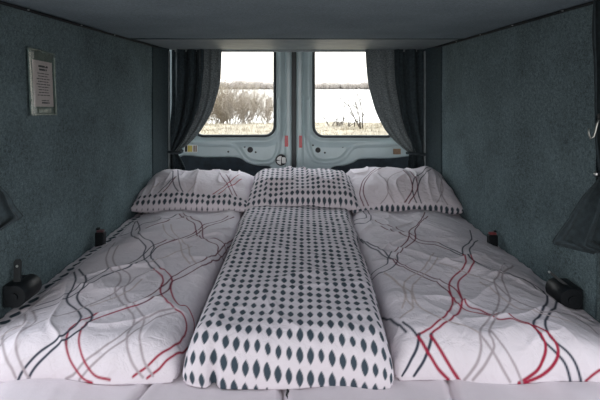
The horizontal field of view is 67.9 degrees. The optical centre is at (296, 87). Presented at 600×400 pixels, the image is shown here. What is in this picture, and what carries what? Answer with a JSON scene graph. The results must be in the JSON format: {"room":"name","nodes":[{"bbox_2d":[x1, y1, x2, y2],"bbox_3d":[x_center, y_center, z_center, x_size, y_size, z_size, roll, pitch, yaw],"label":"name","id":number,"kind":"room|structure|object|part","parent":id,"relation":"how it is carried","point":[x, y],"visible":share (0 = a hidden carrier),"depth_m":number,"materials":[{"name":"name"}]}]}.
{"room":"vehicle interior","nodes":[
{"label":"vehicle interior","id":0,"kind":"room"},
{"bbox_2d":[0,4,151,318],"bbox_3d":[-0.899,0.412,1.940,0.062,1.935,1.540,0,0,0],"label":"wall","id":1,"kind":"structure","parent":0,"point":[80,169],"depth_m":1.71,"materials":[{"name":"fabric"}]},
{"bbox_2d":[0,186,22,230],"bbox_3d":[-0.818,0.080,1.236,0.136,0.651,0.065,0,0,0],"label":"curtain","id":2,"kind":"object","parent":1,"relation":"attached to","point":[9,214],"visible":1,"depth_m":1.23,"materials":[{"name":"fabric"}]},
{"bbox_2d":[3,259,41,307],"bbox_3d":[-0.834,0.583,1.353,0.069,0.131,0.092,0,0,0],"label":"wall bracket","id":3,"kind":"object","parent":1,"relation":"attached to","point":[18,291],"visible":1,"depth_m":1.33,"materials":[{"name":"black plastic"}]},
{"bbox_3d":[-0.843,0.553,1.345,0.023,0.073,0.011,0,0,0],"label":"lever","id":4,"kind":"part","parent":3,"relation":"part of","materials":[{"name":"plastic"}]},
{"bbox_2d":[27,47,56,114],"bbox_3d":[-0.862,-0.017,1.514,0.008,0.226,0.171,0,0,0],"label":"notice","id":5,"kind":"object","parent":1,"relation":"attached to","point":[41,64],"visible":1,"depth_m":1.51,"materials":[{"name":"paper"}]},
{"bbox_2d":[95,227,105,246],"bbox_3d":[-0.842,0.650,1.912,0.038,0.102,0.028,0,0,0],"label":"belt buckle","id":6,"kind":"object","parent":1,"relation":"attached to","point":[100,235],"visible":0.84,"depth_m":1.90,"materials":[{"name":"black plastic"}]},
{"bbox_2d":[152,45,168,176],"bbox_3d":[-0.888,0.412,2.822,0.084,1.935,0.265,0,0,0],"label":"trim","id":7,"kind":"structure","parent":1,"relation":"attached to","point":[159,55],"depth_m":2.79,"materials":[{"name":"fabric"}]},
{"bbox_2d":[168,51,169,168],"bbox_3d":[-0.843,0.229,2.945,0.006,0.943,0.030,0,0,0],"label":"trim","id":8,"kind":"structure","parent":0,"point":[168,51],"depth_m":2.93,"materials":[{"name":"grey metal"}]},
{"bbox_2d":[424,51,425,165],"bbox_3d":[0.843,0.229,2.945,0.006,0.943,0.030,0,0,0],"label":"trim","id":9,"kind":"structure","parent":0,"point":[424,51],"depth_m":2.94,"materials":[{"name":"grey metal"}]},
{"bbox_2d":[442,4,599,322],"bbox_3d":[0.900,0.412,2.005,0.060,1.935,1.410,0,0,0],"label":"wall","id":10,"kind":"structure","parent":0,"point":[519,156],"depth_m":1.70,"materials":[{"name":"fabric"}]},
{"bbox_2d":[0,0,592,51],"bbox_3d":[0.000,-0.285,2.031,1.743,0.080,2.022,0,0,0],"label":"ceiling","id":11,"kind":"structure","parent":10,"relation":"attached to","point":[226,25],"depth_m":1.65,"materials":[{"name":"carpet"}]},
{"bbox_2d":[167,49,221,169],"bbox_3d":[-0.723,0.157,2.990,0.431,0.852,0.119,0,0,-11],"label":"curtain","id":12,"kind":"object","parent":11,"relation":"hanging from","point":[196,76],"visible":0.94,"depth_m":2.99,"materials":[{"name":"fabric"}]},
{"bbox_2d":[365,49,425,168],"bbox_3d":[0.680,0.157,2.976,0.446,0.851,0.127,0,0,0],"label":"curtain","id":13,"kind":"object","parent":11,"relation":"hanging from","point":[395,78],"visible":0.91,"depth_m":2.99,"materials":[{"name":"fabric"}]},
{"bbox_2d":[425,45,441,174],"bbox_3d":[0.888,0.412,2.822,0.084,1.935,0.265,0,0,0],"label":"trim","id":14,"kind":"structure","parent":10,"relation":"attached to","point":[433,55],"depth_m":2.79,"materials":[{"name":"fabric"}]},
{"bbox_2d":[487,230,497,246],"bbox_3d":[0.842,0.665,1.922,0.038,0.101,0.028,0,0,0],"label":"belt buckle","id":15,"kind":"object","parent":10,"relation":"attached to","point":[492,237],"visible":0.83,"depth_m":1.91,"materials":[{"name":"black plastic"}]},
{"bbox_2d":[545,271,582,309],"bbox_3d":[0.830,0.626,1.391,0.076,0.099,0.092,0,0,0],"label":"wall bracket","id":16,"kind":"object","parent":10,"relation":"attached to","point":[564,291],"visible":0.98,"depth_m":1.36,"materials":[{"name":"black plastic"}]},
{"bbox_3d":[0.819,0.599,1.396,0.059,0.042,0.008,0,0,33],"label":"lever","id":17,"kind":"part","parent":16,"relation":"part of","materials":[{"name":"plastic"}]},
{"bbox_3d":[0.000,1.405,0.635,1.860,0.050,5.070,0,0,0],"label":"floor","id":18,"kind":"structure","parent":0,"visible":0},
{"bbox_2d":[0,211,599,399],"bbox_3d":[0.000,1.024,1.968,1.740,0.671,2.025,0,0,0],"label":"bed","id":19,"kind":"object","parent":18,"relation":"on","point":[25,389],"visible":0.1,"depth_m":1.03,"materials":[{"name":"white fabric"}]},
{"bbox_2d":[0,209,243,384],"bbox_3d":[-0.573,0.651,1.855,0.590,0.096,1.610,0,0,0],"label":"duvet","id":20,"kind":"object","parent":19,"relation":"on","point":[128,310],"visible":0.87,"depth_m":1.28,"materials":[{"name":"fabric"}]},
{"bbox_2d":[131,169,253,212],"bbox_3d":[-0.568,0.579,2.585,0.635,0.206,0.496,0,0,0],"label":"pillow","id":21,"kind":"object","parent":20,"relation":"on","point":[214,190],"visible":0.91,"depth_m":2.41,"materials":[{"name":"fabric"}]},
{"bbox_2d":[183,205,393,389],"bbox_3d":[0.006,0.641,1.837,0.601,0.116,1.607,0,0,0],"label":"duvet","id":22,"kind":"object","parent":19,"relation":"on","point":[292,303],"visible":0.86,"depth_m":1.17,"materials":[{"name":"fabric"}]},
{"bbox_2d":[247,166,360,210],"bbox_3d":[0.032,0.568,2.570,0.607,0.208,0.453,0,0,0],"label":"pillow","id":23,"kind":"object","parent":22,"relation":"on","point":[287,186],"visible":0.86,"depth_m":2.41,"materials":[{"name":"fabric"}]},
{"bbox_2d":[351,209,599,384],"bbox_3d":[0.550,0.645,1.855,0.636,0.108,1.609,0,0,0],"label":"duvet","id":24,"kind":"object","parent":19,"relation":"on","point":[453,304],"visible":0.8,"depth_m":1.24,"materials":[{"name":"fabric"}]},
{"bbox_2d":[346,166,463,214],"bbox_3d":[0.588,0.576,2.585,0.595,0.226,0.490,0,0,0],"label":"pillow","id":25,"kind":"object","parent":24,"relation":"on","point":[390,189],"visible":0.78,"depth_m":2.42,"materials":[{"name":"fabric"}]},
{"bbox_3d":[0.000,0.437,3.125,1.900,1.985,0.050,0,0,0],"label":"wall","id":26,"kind":"structure","parent":0,"visible":0},
{"bbox_2d":[169,50,291,175],"bbox_3d":[-0.473,0.384,3.114,0.875,1.832,0.102,0,0,2],"label":"door","id":27,"kind":"structure","parent":26,"relation":"in","point":[250,154],"depth_m":3.10,"materials":[{"name":"paint"}]},
{"bbox_2d":[292,52,295,167],"bbox_3d":[-0.021,0.385,3.117,0.031,1.830,0.026,0,0,0],"label":"trim","id":28,"kind":"structure","parent":26,"relation":"attached to","point":[293,53],"depth_m":3.10,"materials":[{"name":"rubber"}]},
{"bbox_2d":[296,52,408,172],"bbox_3d":[0.459,0.384,3.111,0.940,1.832,0.091,0,0,0],"label":"door","id":29,"kind":"structure","parent":26,"relation":"in","point":[314,150],"depth_m":3.10,"materials":[{"name":"paint"}]},
{"bbox_3d":[0.906,0.412,1.173,0.048,1.935,0.247,0,0,0],"label":"trim","id":30,"kind":"structure","parent":0,"visible":0},
{"bbox_2d":[588,114,599,138],"bbox_3d":[0.826,0.105,1.215,0.066,0.070,0.012,0,0,0],"label":"curtain hook","id":31,"kind":"object","parent":30,"relation":"attached to","point":[598,115],"visible":1,"depth_m":1.21,"materials":[{"name":"silver metal"}]},
{"bbox_2d":[552,0,599,253],"bbox_3d":[0.793,0.106,1.236,0.175,0.704,0.059,0,0,0],"label":"curtain","id":32,"kind":"object","parent":31,"relation":"hanging from","point":[581,230],"visible":0.95,"depth_m":1.23,"materials":[{"name":"fabric"}]},
{"bbox_2d":[593,171,599,176],"bbox_3d":[0.847,0.234,1.215,0.076,0.017,0.017,0,0,0],"label":"bolt","id":33,"kind":"object","parent":30,"relation":"attached to","point":[596,173],"visible":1,"depth_m":1.21,"materials":[{"name":"silver plastic"}]},
{"label":"outside","id":34,"kind":"structure","parent":0,"visible":0},
{"bbox_2d":[199,120,388,134],"bbox_3d":[0.000,2.816,20.800,68.000,1.796,34.400,0,0,0],"label":"ground","id":35,"kind":"structure","parent":34,"point":[254,126],"depth_m":22.17,"materials":[{"name":"beige plant"}]},
{"bbox_2d":[207,78,251,122],"bbox_3d":[-5.104,0.716,27.908,4.570,3.463,4.401,0,0,32],"label":"bare shrub","id":36,"kind":"object","parent":35,"relation":"on","point":[208,120],"visible":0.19,"depth_m":27.65,"materials":[{"name":"brown plant"}]},
{"bbox_2d":[208,78,260,123],"bbox_3d":[-4.152,0.715,27.421,5.020,3.247,3.469,0,0,-11],"label":"bare shrub","id":37,"kind":"object","parent":35,"relation":"on","point":[214,111],"visible":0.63,"depth_m":27.30,"materials":[{"name":"brown plant"}]},
{"bbox_2d":[214,71,272,123],"bbox_3d":[-3.421,0.651,27.316,4.463,3.378,3.235,0,0,-25],"label":"bare shrub","id":38,"kind":"object","parent":35,"relation":"on","point":[227,113],"visible":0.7,"depth_m":27.12,"materials":[{"name":"brown plant"}]},
{"bbox_2d":[220,81,272,123],"bbox_3d":[-2.714,0.828,27.198,4.104,2.834,2.642,0,0,0],"label":"bare shrub","id":39,"kind":"object","parent":35,"relation":"on","point":[268,119],"visible":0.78,"depth_m":26.93,"materials":[{"name":"brown plant"}]},
{"bbox_2d":[245,87,272,122],"bbox_3d":[-1.549,1.122,28.002,4.147,2.647,3.104,0,0,-33],"label":"bare shrub","id":40,"kind":"object","parent":35,"relation":"on","point":[266,87],"visible":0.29,"depth_m":27.74,"materials":[{"name":"brown plant"}]},
{"bbox_2d":[323,114,343,125],"bbox_3d":[1.905,1.718,23.474,1.201,0.747,0.605,0,0,0],"label":"bare shrub","id":41,"kind":"object","parent":35,"relation":"on","point":[337,123],"visible":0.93,"depth_m":23.40,"materials":[{"name":"brown plant"}]},
{"bbox_2d":[333,106,347,124],"bbox_3d":[2.306,1.387,23.658,0.840,1.382,0.464,0,0,0],"label":"bare shrub","id":42,"kind":"object","parent":35,"relation":"on","point":[344,106],"visible":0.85,"depth_m":23.64,"materials":[{"name":"brown plant"}]},
{"bbox_2d":[338,91,366,128],"bbox_3d":[2.757,1.092,22.363,1.288,1.990,1.023,0,0,-32],"label":"bare shrub","id":43,"kind":"object","parent":35,"relation":"on","point":[355,104],"visible":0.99,"depth_m":22.37,"materials":[{"name":"plant"}]},
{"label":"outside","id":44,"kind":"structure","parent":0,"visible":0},
{"bbox_2d":[209,89,379,123],"bbox_3d":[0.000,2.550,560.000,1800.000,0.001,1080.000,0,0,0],"label":"lake","id":45,"kind":"structure","parent":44,"point":[327,101],"depth_m":64.99,"materials":[{"name":"grey liquid"}]},
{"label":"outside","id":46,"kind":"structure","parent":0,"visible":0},
{"bbox_2d":[220,80,368,88],"bbox_3d":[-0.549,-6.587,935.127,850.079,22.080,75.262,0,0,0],"label":"treeline","id":47,"kind":"object","parent":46,"point":[363,85],"visible":0.18,"depth_m":905.34,"materials":[{"name":"grey plant"}]}
]}

